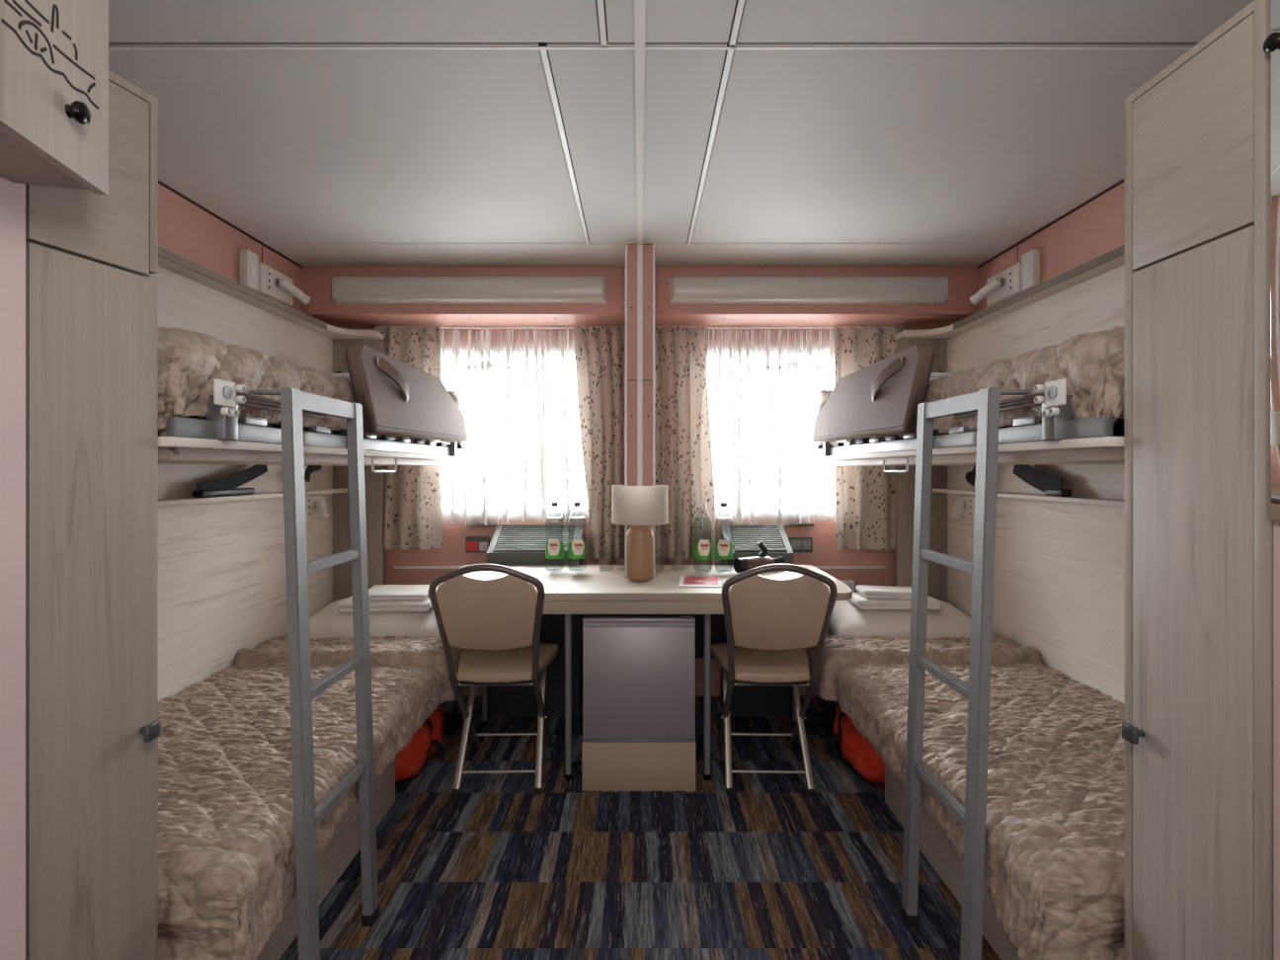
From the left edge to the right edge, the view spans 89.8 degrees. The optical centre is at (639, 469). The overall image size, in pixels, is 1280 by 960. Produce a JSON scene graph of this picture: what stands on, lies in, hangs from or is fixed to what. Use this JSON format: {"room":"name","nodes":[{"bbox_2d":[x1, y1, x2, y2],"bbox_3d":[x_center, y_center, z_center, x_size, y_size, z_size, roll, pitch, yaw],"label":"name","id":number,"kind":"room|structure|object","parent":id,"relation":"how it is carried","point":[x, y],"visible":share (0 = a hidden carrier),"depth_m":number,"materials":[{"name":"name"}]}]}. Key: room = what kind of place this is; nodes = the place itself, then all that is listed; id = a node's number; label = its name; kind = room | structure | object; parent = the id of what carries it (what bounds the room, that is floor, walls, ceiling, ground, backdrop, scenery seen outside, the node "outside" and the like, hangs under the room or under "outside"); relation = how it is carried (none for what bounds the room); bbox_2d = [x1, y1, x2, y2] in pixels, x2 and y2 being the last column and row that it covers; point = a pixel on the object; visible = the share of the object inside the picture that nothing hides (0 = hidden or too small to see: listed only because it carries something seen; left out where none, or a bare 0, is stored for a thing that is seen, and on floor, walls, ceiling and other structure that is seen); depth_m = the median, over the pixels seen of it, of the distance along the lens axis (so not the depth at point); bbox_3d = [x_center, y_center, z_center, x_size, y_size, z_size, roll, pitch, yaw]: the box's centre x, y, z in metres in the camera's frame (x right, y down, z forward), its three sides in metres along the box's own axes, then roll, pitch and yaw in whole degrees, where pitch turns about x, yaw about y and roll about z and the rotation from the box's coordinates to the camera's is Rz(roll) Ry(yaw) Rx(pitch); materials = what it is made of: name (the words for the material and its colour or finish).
{"room":"ship cabin","nodes":[
{"label":"ship cabin","id":0,"kind":"room"},
{"bbox_2d":[0,176,25,959],"bbox_3d":[-0.970,0.114,-1.014,0.080,2.212,3.972,0,0,0],"label":"wall","id":1,"kind":"structure","parent":0,"point":[12,195],"depth_m":0.95,"materials":[{"name":"pink paint"}]},
{"bbox_2d":[0,0,108,195],"bbox_3d":[-0.819,-0.695,0.737,0.220,0.551,0.494,0,0,0],"label":"upper cabinet","id":2,"kind":"object","parent":1,"relation":"attached to","point":[54,53],"visible":1,"depth_m":0.88,"materials":[{"name":"grey wood"}]},
{"bbox_2d":[158,179,302,311],"bbox_3d":[-1.667,0.144,0.280,0.065,2.272,6.560,0,0,0],"label":"wall","id":3,"kind":"structure","parent":0,"point":[188,229],"depth_m":2.44,"materials":[{"name":"pink paint"}]},
{"bbox_2d":[240,248,310,306],"bbox_3d":[-1.568,-0.823,2.803,0.142,0.153,0.355,0,0,0],"label":"reading lamp","id":4,"kind":"object","parent":3,"relation":"attached to","point":[258,277],"visible":0.95,"depth_m":2.77,"materials":[{"name":"white plastic"}]},
{"bbox_2d":[249,263,256,280],"bbox_3d":[-1.603,-0.818,2.663,0.005,0.060,0.045,0,0,0],"label":"switch","id":5,"kind":"object","parent":4,"relation":"attached to","point":[253,267],"depth_m":2.66,"materials":[{"name":"white plastic"}]},
{"bbox_2d":[255,262,293,306],"bbox_3d":[-1.623,-0.818,2.855,0.032,0.125,0.250,0,0,0],"label":"socket","id":6,"kind":"object","parent":4,"relation":"attached to","point":[269,279],"depth_m":2.82,"materials":[{"name":"white plastic"}]},
{"bbox_2d":[279,696,1000,959],"bbox_3d":[0.000,1.250,0.225,3.280,0.060,6.450,0,0,0],"label":"floor","id":7,"kind":"structure","parent":0,"point":[497,868],"depth_m":1.99,"materials":[{"name":"carpet"}]},
{"bbox_2d":[25,70,159,959],"bbox_3d":[-1.220,0.270,1.080,0.709,1.900,0.209,0,0,0],"label":"wardrobe","id":8,"kind":"object","parent":7,"relation":"on","point":[93,726],"visible":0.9,"depth_m":1.07,"materials":[{"name":"grey wood"}]},
{"bbox_2d":[149,245,472,959],"bbox_3d":[-1.214,0.262,2.255,0.848,1.917,2.140,0,0,0],"label":"bunk bed","id":9,"kind":"object","parent":7,"relation":"on","point":[221,575],"depth_m":2.33,"materials":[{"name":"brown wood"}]},
{"bbox_2d":[192,464,267,497],"bbox_3d":[-1.530,0.030,2.429,0.040,0.139,0.419,0,0,0],"label":"strap","id":10,"kind":"object","parent":9,"relation":"on","point":[226,486],"visible":0.96,"depth_m":2.39,"materials":[{"name":"black fabric"}]},
{"bbox_2d":[157,488,347,506],"bbox_3d":[-1.540,0.109,2.243,0.080,0.018,2.115,0,0,0],"label":"niche shelf","id":11,"kind":"object","parent":9,"relation":"attached to","point":[261,495],"depth_m":2.43,"materials":[{"name":"white wood"}]},
{"bbox_2d":[157,326,433,455],"bbox_3d":[-1.224,-0.161,1.959,0.709,0.266,1.535,0,0,0],"label":"quilt","id":12,"kind":"object","parent":9,"relation":"on","point":[189,362],"visible":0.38,"depth_m":1.36,"materials":[{"name":"beige fabric"}]},
{"bbox_2d":[157,636,469,959],"bbox_3d":[-1.141,0.954,2.003,0.869,0.503,1.608,0,0,0],"label":"quilt","id":13,"kind":"object","parent":9,"relation":"on","point":[226,878],"visible":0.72,"depth_m":1.64,"materials":[{"name":"beige fabric"}]},
{"bbox_2d":[304,465,321,481],"bbox_3d":[-1.500,0.011,2.946,0.004,0.096,0.152,0,0,0],"label":"strap","id":14,"kind":"object","parent":9,"relation":"hanging from","point":[310,468],"visible":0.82,"depth_m":2.91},
{"bbox_2d":[188,415,441,442],"bbox_3d":[-1.280,-0.181,2.260,0.590,0.127,2.020,0,0,0],"label":"mattress","id":15,"kind":"object","parent":9,"relation":"on","point":[437,440],"visible":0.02,"depth_m":1.49,"materials":[{"name":"white fabric"}]},
{"bbox_3d":[-1.280,-0.323,2.980,0.554,0.144,0.476,0,0,0],"label":"pillow","id":16,"kind":"object","parent":15,"relation":"on","visible":0},
{"bbox_2d":[329,372,350,379],"bbox_3d":[-1.351,-0.402,2.940,0.259,0.044,0.268,0,0,0],"label":"towel","id":17,"kind":"object","parent":16,"relation":"on","point":[344,374],"visible":0.08,"depth_m":2.81,"materials":[{"name":"white fabric"}]},
{"bbox_2d":[305,494,328,520],"bbox_3d":[-1.525,0.185,3.040,0.108,0.118,0.180,0,0,0],"label":"reading lamp","id":18,"kind":"object","parent":9,"relation":"attached to","point":[315,507],"visible":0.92,"depth_m":3.03,"materials":[{"name":"white plastic"}]},
{"bbox_2d":[305,494,321,518],"bbox_3d":[-1.563,0.178,3.040,0.032,0.104,0.180,0,0,0],"label":"socket","id":19,"kind":"object","parent":18,"relation":"attached to","point":[310,501],"depth_m":3.03,"materials":[{"name":"white plastic"}]},
{"bbox_2d":[440,390,469,445],"bbox_3d":[-0.914,-0.247,3.122,0.138,0.264,0.271,0,0,0],"label":"sheet","id":20,"kind":"object","parent":9,"relation":"on","point":[458,399],"visible":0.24,"depth_m":3.10,"materials":[{"name":"white fabric"}]},
{"bbox_3d":[-1.185,0.854,2.290,0.780,0.131,2.000,0,0,0],"label":"mattress","id":21,"kind":"object","parent":9,"relation":"on","visible":0},
{"bbox_2d":[287,597,440,639],"bbox_3d":[-1.200,0.704,3.000,0.715,0.183,0.518,0,0,0],"label":"pillow","id":22,"kind":"object","parent":21,"relation":"on","point":[328,622],"visible":0.34,"depth_m":2.80,"materials":[{"name":"white fabric"}]},
{"bbox_2d":[338,595,432,613],"bbox_3d":[-1.140,0.611,2.981,0.409,0.058,0.280,0,0,0],"label":"towel","id":23,"kind":"object","parent":22,"relation":"on","point":[345,606],"visible":0.45,"depth_m":2.85,"materials":[{"name":"white fabric"}]},
{"bbox_2d":[368,584,429,600],"bbox_3d":[-1.113,0.572,2.980,0.279,0.041,0.208,0,0,-7],"label":"towel","id":24,"kind":"object","parent":23,"relation":"on","point":[377,592],"visible":0.78,"depth_m":2.92,"materials":[{"name":"white fabric"}]},
{"bbox_2d":[248,387,380,959],"bbox_3d":[-0.784,0.520,1.577,0.144,1.397,0.365,0,0,0],"label":"ladder","id":25,"kind":"object","parent":7,"relation":"on","point":[293,401],"visible":1,"depth_m":1.44,"materials":[{"name":"metal"}]},
{"bbox_2d":[395,704,445,781],"bbox_3d":[-1.000,1.087,2.630,0.384,0.260,0.520,0,0,0],"label":"bag","id":26,"kind":"object","parent":7,"relation":"on","point":[409,761],"visible":0.29,"depth_m":2.50,"materials":[{"name":"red fabric"}]},
{"bbox_2d":[428,563,559,795],"bbox_3d":[-0.540,0.772,2.505,0.400,0.894,0.616,0,0,-2],"label":"folding chair","id":27,"kind":"object","parent":7,"relation":"on","point":[496,622],"visible":1,"depth_m":2.29,"materials":[{"name":"beige leather"}]},
{"bbox_2d":[486,524,583,717],"bbox_3d":[-0.527,0.756,3.292,0.455,0.925,0.275,0,0,0],"label":"heater","id":28,"kind":"object","parent":7,"relation":"on","point":[511,544],"visible":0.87,"depth_m":3.16,"materials":[{"name":"grey metal"}]},
{"bbox_2d":[582,614,695,791],"bbox_3d":[-0.004,0.888,2.672,0.430,0.663,0.496,0,0,0],"label":"mini fridge","id":29,"kind":"object","parent":7,"relation":"on","point":[639,670],"visible":0.98,"depth_m":2.42,"materials":[{"name":"grey metal"}]},
{"bbox_2d":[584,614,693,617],"bbox_3d":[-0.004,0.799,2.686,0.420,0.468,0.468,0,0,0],"label":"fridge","id":30,"kind":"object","parent":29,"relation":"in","point":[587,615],"depth_m":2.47,"materials":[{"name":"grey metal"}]},
{"bbox_2d":[427,564,852,780],"bbox_3d":[-0.007,0.845,2.792,1.705,0.749,0.716,0,0,0],"label":"desk","id":31,"kind":"object","parent":7,"relation":"on","point":[572,595],"visible":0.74,"depth_m":2.53,"materials":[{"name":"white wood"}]},
{"bbox_2d":[545,501,563,569],"bbox_3d":[-0.392,0.310,2.949,0.087,0.316,0.088,0,0,0],"label":"water bottle","id":32,"kind":"object","parent":31,"relation":"on","point":[554,549],"visible":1,"depth_m":2.92,"materials":[{"name":"green"}]},
{"bbox_2d":[567,501,586,570],"bbox_3d":[-0.288,0.310,2.949,0.087,0.316,0.088,0,0,-11],"label":"water bottle","id":33,"kind":"object","parent":31,"relation":"on","point":[577,549],"visible":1,"depth_m":2.92,"materials":[{"name":"green"}]},
{"bbox_2d":[611,484,668,581],"bbox_3d":[0.000,0.269,2.720,0.243,0.401,0.243,0,0,0],"label":"table lamp","id":34,"kind":"object","parent":31,"relation":"on","point":[639,507],"visible":0.94,"depth_m":2.65,"materials":[{"name":"brown wood"}]},
{"bbox_2d":[678,575,721,587],"bbox_3d":[0.250,0.467,2.672,0.170,0.005,0.255,0,0,6],"label":"brochure","id":35,"kind":"object","parent":31,"relation":"on","point":[684,581],"visible":1,"depth_m":2.64,"materials":[{"name":"paper"}]},
{"bbox_2d":[693,502,712,570],"bbox_3d":[0.286,0.310,2.929,0.087,0.316,0.088,0,0,-6],"label":"water bottle","id":36,"kind":"object","parent":31,"relation":"on","point":[702,550],"visible":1,"depth_m":2.90,"materials":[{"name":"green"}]},
{"bbox_2d":[714,502,733,570],"bbox_3d":[0.383,0.310,2.929,0.087,0.316,0.088,0,0,9],"label":"water bottle","id":37,"kind":"object","parent":31,"relation":"on","point":[723,548],"visible":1,"depth_m":2.89,"materials":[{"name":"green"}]},
{"bbox_2d":[733,540,784,572],"bbox_3d":[0.552,0.397,2.935,0.251,0.144,0.070,0,0,-24],"label":"hair dryer","id":38,"kind":"object","parent":31,"relation":"on","point":[741,565],"visible":0.88,"depth_m":2.90,"materials":[{"name":"brown plastic"}]},
{"bbox_2d":[720,524,793,717],"bbox_3d":[0.593,0.756,3.292,0.325,0.925,0.275,0,0,0],"label":"heater","id":39,"kind":"object","parent":7,"relation":"on","point":[747,700],"visible":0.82,"depth_m":3.16,"materials":[{"name":"grey metal"}]},
{"bbox_2d":[711,563,837,795],"bbox_3d":[0.492,0.772,2.505,0.400,0.894,0.616,0,0,2],"label":"folding chair","id":40,"kind":"object","parent":7,"relation":"on","point":[770,623],"visible":0.98,"depth_m":2.29,"materials":[{"name":"beige leather"}]},
{"bbox_2d":[825,703,884,784],"bbox_3d":[0.991,1.083,2.600,0.407,0.269,0.480,0,0,0],"label":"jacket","id":41,"kind":"object","parent":7,"relation":"on","point":[855,748],"visible":0.34,"depth_m":2.46,"materials":[{"name":"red fabric"}]},
{"bbox_2d":[899,387,1031,959],"bbox_3d":[0.784,0.520,1.577,0.144,1.397,0.365,0,0,0],"label":"ladder","id":42,"kind":"object","parent":7,"relation":"on","point":[986,401],"visible":1,"depth_m":1.44,"materials":[{"name":"metal"}]},
{"bbox_2d":[807,243,1124,959],"bbox_3d":[1.214,0.262,2.255,0.848,1.917,2.140,0,0,0],"label":"bunk bed","id":43,"kind":"object","parent":7,"relation":"on","point":[1059,575],"depth_m":2.33,"materials":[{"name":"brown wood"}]},
{"bbox_2d":[804,627,832,652],"bbox_3d":[1.185,0.854,2.290,0.780,0.131,2.000,0,0,0],"label":"mattress","id":44,"kind":"object","parent":43,"relation":"on","point":[829,632],"visible":0.02,"depth_m":3.08,"materials":[{"name":"white fabric"}]},
{"bbox_2d":[828,600,992,639],"bbox_3d":[1.200,0.704,3.000,0.700,0.178,0.498,0,0,3],"label":"pillow","id":45,"kind":"object","parent":44,"relation":"on","point":[846,619],"visible":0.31,"depth_m":2.82,"materials":[{"name":"white fabric"}]},
{"bbox_2d":[847,592,940,609],"bbox_3d":[1.160,0.612,2.982,0.359,0.058,0.269,0,0,6],"label":"towel","id":46,"kind":"object","parent":45,"relation":"on","point":[857,600],"visible":0.65,"depth_m":2.86,"materials":[{"name":"white fabric"}]},
{"bbox_2d":[855,584,911,599],"bbox_3d":[1.152,0.572,2.982,0.259,0.047,0.209,0,0,9],"label":"towel","id":47,"kind":"object","parent":46,"relation":"on","point":[868,592],"visible":0.91,"depth_m":2.90,"materials":[{"name":"white fabric"}]},
{"bbox_2d":[806,635,1124,959],"bbox_3d":[1.143,0.922,2.005,0.869,0.442,1.605,0,0,0],"label":"quilt","id":48,"kind":"object","parent":44,"relation":"on","point":[1054,879],"visible":0.71,"depth_m":1.65,"materials":[{"name":"fabric"}]},
{"bbox_2d":[811,389,839,445],"bbox_3d":[0.917,-0.251,3.127,0.132,0.279,0.271,0,0,0],"label":"sheet","id":49,"kind":"object","parent":43,"relation":"on","point":[820,398],"visible":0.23,"depth_m":3.10,"materials":[{"name":"white fabric"}]},
{"bbox_2d":[951,494,974,520],"bbox_3d":[1.525,0.185,3.040,0.108,0.118,0.180,0,0,0],"label":"reading lamp","id":50,"kind":"object","parent":43,"relation":"attached to","point":[964,507],"visible":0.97,"depth_m":3.03,"materials":[{"name":"white plastic"}]},
{"bbox_2d":[958,494,974,518],"bbox_3d":[1.563,0.178,3.040,0.032,0.104,0.180,0,0,0],"label":"socket","id":51,"kind":"object","parent":50,"relation":"attached to","point":[968,501],"depth_m":3.03,"materials":[{"name":"white plastic"}]},
{"bbox_2d":[964,465,975,485],"bbox_3d":[1.500,0.026,2.901,0.004,0.100,0.114,0,0,0],"label":"strap","id":52,"kind":"object","parent":43,"relation":"hanging from","point":[970,476],"visible":0.79,"depth_m":2.90,"materials":[{"name":"black fabric"}]},
{"bbox_2d":[847,326,1124,444],"bbox_3d":[1.225,-0.168,1.960,0.708,0.242,1.534,0,0,0],"label":"quilt","id":53,"kind":"object","parent":43,"relation":"on","point":[1092,364],"visible":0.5,"depth_m":1.36,"materials":[{"name":"beige fabric"}]},
{"bbox_2d":[932,488,1124,507],"bbox_3d":[1.540,0.109,2.243,0.080,0.018,2.115,0,0,0],"label":"niche shelf","id":54,"kind":"object","parent":43,"relation":"attached to","point":[1078,499],"depth_m":2.40,"materials":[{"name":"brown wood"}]},
{"bbox_2d":[1012,464,1071,496],"bbox_3d":[1.530,0.025,2.467,0.040,0.149,0.334,0,0,0],"label":"strap","id":55,"kind":"object","parent":43,"relation":"on","point":[1051,485],"visible":0.94,"depth_m":2.44,"materials":[{"name":"black fabric"}]},
{"bbox_3d":[1.280,-0.182,2.260,0.590,0.127,2.020,0,0,0],"label":"mattress","id":56,"kind":"object","parent":43,"relation":"on","visible":0},
{"bbox_3d":[1.280,-0.325,2.980,0.554,0.147,0.476,0,0,0],"label":"pillow","id":57,"kind":"object","parent":56,"relation":"on","visible":0},
{"bbox_2d":[929,372,955,380],"bbox_3d":[1.351,-0.402,2.940,0.259,0.045,0.268,0,0,0],"label":"towel","id":58,"kind":"object","parent":57,"relation":"on","point":[933,375],"visible":0.07,"depth_m":2.81,"materials":[{"name":"white fabric"}]},
{"bbox_2d":[1121,0,1273,959],"bbox_3d":[1.227,0.270,1.048,0.726,1.900,0.265,0,0,0],"label":"wardrobe","id":59,"kind":"object","parent":7,"relation":"on","point":[1197,728],"visible":1,"depth_m":1.02,"materials":[{"name":"grey wood"}]},
{"bbox_2d":[351,328,928,696],"bbox_3d":[0.000,0.144,3.499,3.280,2.272,0.122,0,0,0],"label":"wall","id":60,"kind":"structure","parent":0,"point":[410,566],"depth_m":3.45,"materials":[{"name":"pink paint"}]},
{"bbox_2d":[301,265,625,328],"bbox_3d":[-0.852,-0.870,3.280,1.576,0.244,0.340,0,0,0],"label":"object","id":61,"kind":"structure","parent":60,"relation":"attached to","point":[315,280],"depth_m":3.11,"materials":[{"name":"pink plastic"}]},
{"bbox_2d":[330,275,607,304],"bbox_3d":[-0.818,-0.863,3.076,1.315,0.125,0.067,0,0,0],"label":"lamp","id":62,"kind":"object","parent":60,"relation":"attached to","point":[345,289],"visible":1,"depth_m":3.05,"materials":[{"name":"white plastic"}]},
{"bbox_2d":[465,536,489,552],"bbox_3d":[-0.870,0.403,3.437,0.130,0.085,0.024,0,0,0],"label":"wall socket","id":63,"kind":"object","parent":60,"relation":"attached to","point":[472,543],"visible":0.94,"depth_m":3.43,"materials":[{"name":"red plastic"}]},
{"bbox_2d":[377,325,625,328],"bbox_3d":[-0.725,-0.747,3.382,1.310,0.009,0.020,0,0,0],"label":"rail","id":64,"kind":"object","parent":60,"relation":"attached to","point":[441,327],"visible":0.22,"depth_m":3.37,"materials":[{"name":"white metal"}]},
{"bbox_2d":[374,326,443,549],"bbox_3d":[-1.210,-0.164,3.350,0.357,1.155,0.093,0,0,0],"label":"curtain","id":65,"kind":"object","parent":64,"relation":"hanging from","point":[413,513],"visible":0.54,"depth_m":3.35,"materials":[{"name":"beige fabric"}]},
{"bbox_2d":[442,328,574,525],"bbox_3d":[-0.720,-0.220,3.420,0.960,1.043,0.057,0,0,0],"label":"sheer curtain","id":66,"kind":"object","parent":64,"relation":"hanging from","point":[541,421],"visible":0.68,"depth_m":3.42,"materials":[{"name":"white fabric"}]},
{"bbox_2d":[573,325,625,559],"bbox_3d":[-0.211,-0.139,3.349,0.263,1.204,0.092,0,0,0],"label":"curtain","id":67,"kind":"object","parent":64,"relation":"hanging from","point":[599,352],"visible":0.9,"depth_m":3.34,"materials":[{"name":"beige fabric"}]},
{"bbox_2d":[440,345,589,526],"bbox_3d":[-0.720,-0.180,3.482,1.000,0.970,0.115,0,0,0],"label":"window","id":68,"kind":"structure","parent":60,"relation":"in","point":[554,351],"depth_m":3.45,"materials":[{"name":"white glass"}]},
{"bbox_2d":[625,243,654,577],"bbox_3d":[0.000,0.122,3.116,0.131,2.195,0.668,0,0,0],"label":"pillar","id":69,"kind":"structure","parent":60,"relation":"attached to","point":[639,258],"depth_m":2.79,"materials":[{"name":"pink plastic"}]},
{"bbox_2d":[707,345,835,526],"bbox_3d":[0.720,-0.180,3.482,1.000,0.970,0.115,0,0,0],"label":"window","id":70,"kind":"structure","parent":60,"relation":"in","point":[790,514],"depth_m":3.45,"materials":[{"name":"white glass"}]},
{"bbox_2d":[656,325,902,328],"bbox_3d":[0.725,-0.747,3.382,1.310,0.009,0.020,0,0,0],"label":"rail","id":71,"kind":"object","parent":60,"relation":"attached to","point":[708,327],"visible":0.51,"depth_m":3.37,"materials":[{"name":"white metal"}]},
{"bbox_2d":[654,325,716,559],"bbox_3d":[0.227,-0.139,3.348,0.341,1.204,0.093,0,0,0],"label":"curtain","id":72,"kind":"object","parent":71,"relation":"hanging from","point":[683,462],"visible":0.88,"depth_m":3.34,"materials":[{"name":"beige fabric"}]},
{"bbox_2d":[708,328,834,524],"bbox_3d":[0.720,-0.220,3.412,0.961,1.043,0.060,0,0,0],"label":"sheer curtain","id":73,"kind":"object","parent":71,"relation":"hanging from","point":[737,477],"visible":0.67,"depth_m":3.42,"materials":[{"name":"white fabric"}]},
{"bbox_2d":[833,326,903,550],"bbox_3d":[1.197,-0.161,3.352,0.379,1.161,0.074,0,0,0],"label":"curtain","id":74,"kind":"object","parent":71,"relation":"hanging from","point":[865,495],"visible":0.47,"depth_m":3.35,"materials":[{"name":"beige fabric"}]},
{"bbox_2d":[788,537,812,552],"bbox_3d":[0.860,0.405,3.439,0.130,0.080,0.020,0,0,0],"label":"wall socket","id":75,"kind":"object","parent":60,"relation":"attached to","point":[798,544],"visible":0.86,"depth_m":3.43,"materials":[{"name":"plastic"}]},
{"bbox_2d":[669,275,949,304],"bbox_3d":[0.810,-0.863,3.076,1.330,0.125,0.067,0,0,0],"label":"lamp","id":76,"kind":"object","parent":60,"relation":"attached to","point":[683,289],"visible":1,"depth_m":3.05,"materials":[{"name":"white plastic"}]},
{"bbox_2d":[654,265,978,328],"bbox_3d":[0.852,-0.870,3.280,1.576,0.244,0.340,0,0,0],"label":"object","id":77,"kind":"structure","parent":60,"relation":"attached to","point":[963,280],"depth_m":3.11,"materials":[{"name":"pink plastic"}]},
{"bbox_2d":[841,580,854,592],"bbox_3d":[1.022,0.709,3.439,0.245,0.222,0.019,0,0,0],"label":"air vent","id":78,"kind":"object","parent":60,"relation":"in","point":[850,584],"visible":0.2,"depth_m":3.43,"materials":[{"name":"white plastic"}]},
{"bbox_2d":[108,0,1254,266],"bbox_3d":[0.000,-1.007,0.280,3.400,0.066,6.560,0,0,0],"label":"ceiling","id":79,"kind":"structure","parent":0,"point":[328,132],"depth_m":1.78,"materials":[{"name":"white paint"}]},
{"bbox_2d":[977,177,1124,311],"bbox_3d":[1.667,0.144,0.280,0.065,2.272,6.560,0,0,0],"label":"wall","id":80,"kind":"structure","parent":0,"point":[1095,227],"depth_m":2.42,"materials":[{"name":"pink paint"}]},
{"bbox_2d":[969,248,1039,306],"bbox_3d":[1.568,-0.823,2.803,0.142,0.153,0.355,0,0,0],"label":"reading lamp","id":81,"kind":"object","parent":80,"relation":"attached to","point":[1020,277],"visible":0.94,"depth_m":2.77,"materials":[{"name":"white plastic"}]},
{"bbox_2d":[986,262,1024,306],"bbox_3d":[1.623,-0.818,2.855,0.032,0.125,0.250,0,0,0],"label":"socket","id":82,"kind":"object","parent":81,"relation":"attached to","point":[1010,279],"depth_m":2.82,"materials":[{"name":"white plastic"}]},
{"bbox_2d":[1022,248,1039,290],"bbox_3d":[1.621,-0.825,2.663,0.035,0.150,0.075,0,0,0],"label":"switch","id":83,"kind":"object","parent":81,"relation":"attached to","point":[1031,259],"depth_m":2.64,"materials":[{"name":"white plastic"}]},
{"bbox_2d":[1273,520,1279,959],"bbox_3d":[0.940,0.114,-1.044,0.080,2.212,3.912,0,0,0],"label":"wall","id":84,"kind":"structure","parent":0,"point":[1276,524],"depth_m":0.91,"materials":[{"name":"paint"}]},
{"bbox_2d":[1262,0,1279,521],"bbox_3d":[0.887,-0.413,0.604,0.023,0.973,0.608,0,0,0],"label":"wall mirror","id":85,"kind":"object","parent":84,"relation":"attached to","point":[1271,44],"visible":1,"depth_m":0.90,"materials":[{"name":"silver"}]},
{"bbox_2d":[1270,0,1279,521],"bbox_3d":[0.895,-0.413,0.604,0.008,0.973,0.608,0,0,0],"label":"mirror glass","id":86,"kind":"object","parent":85,"relation":"attached to","point":[1274,4],"depth_m":0.90,"materials":[{"name":"silver glass"}]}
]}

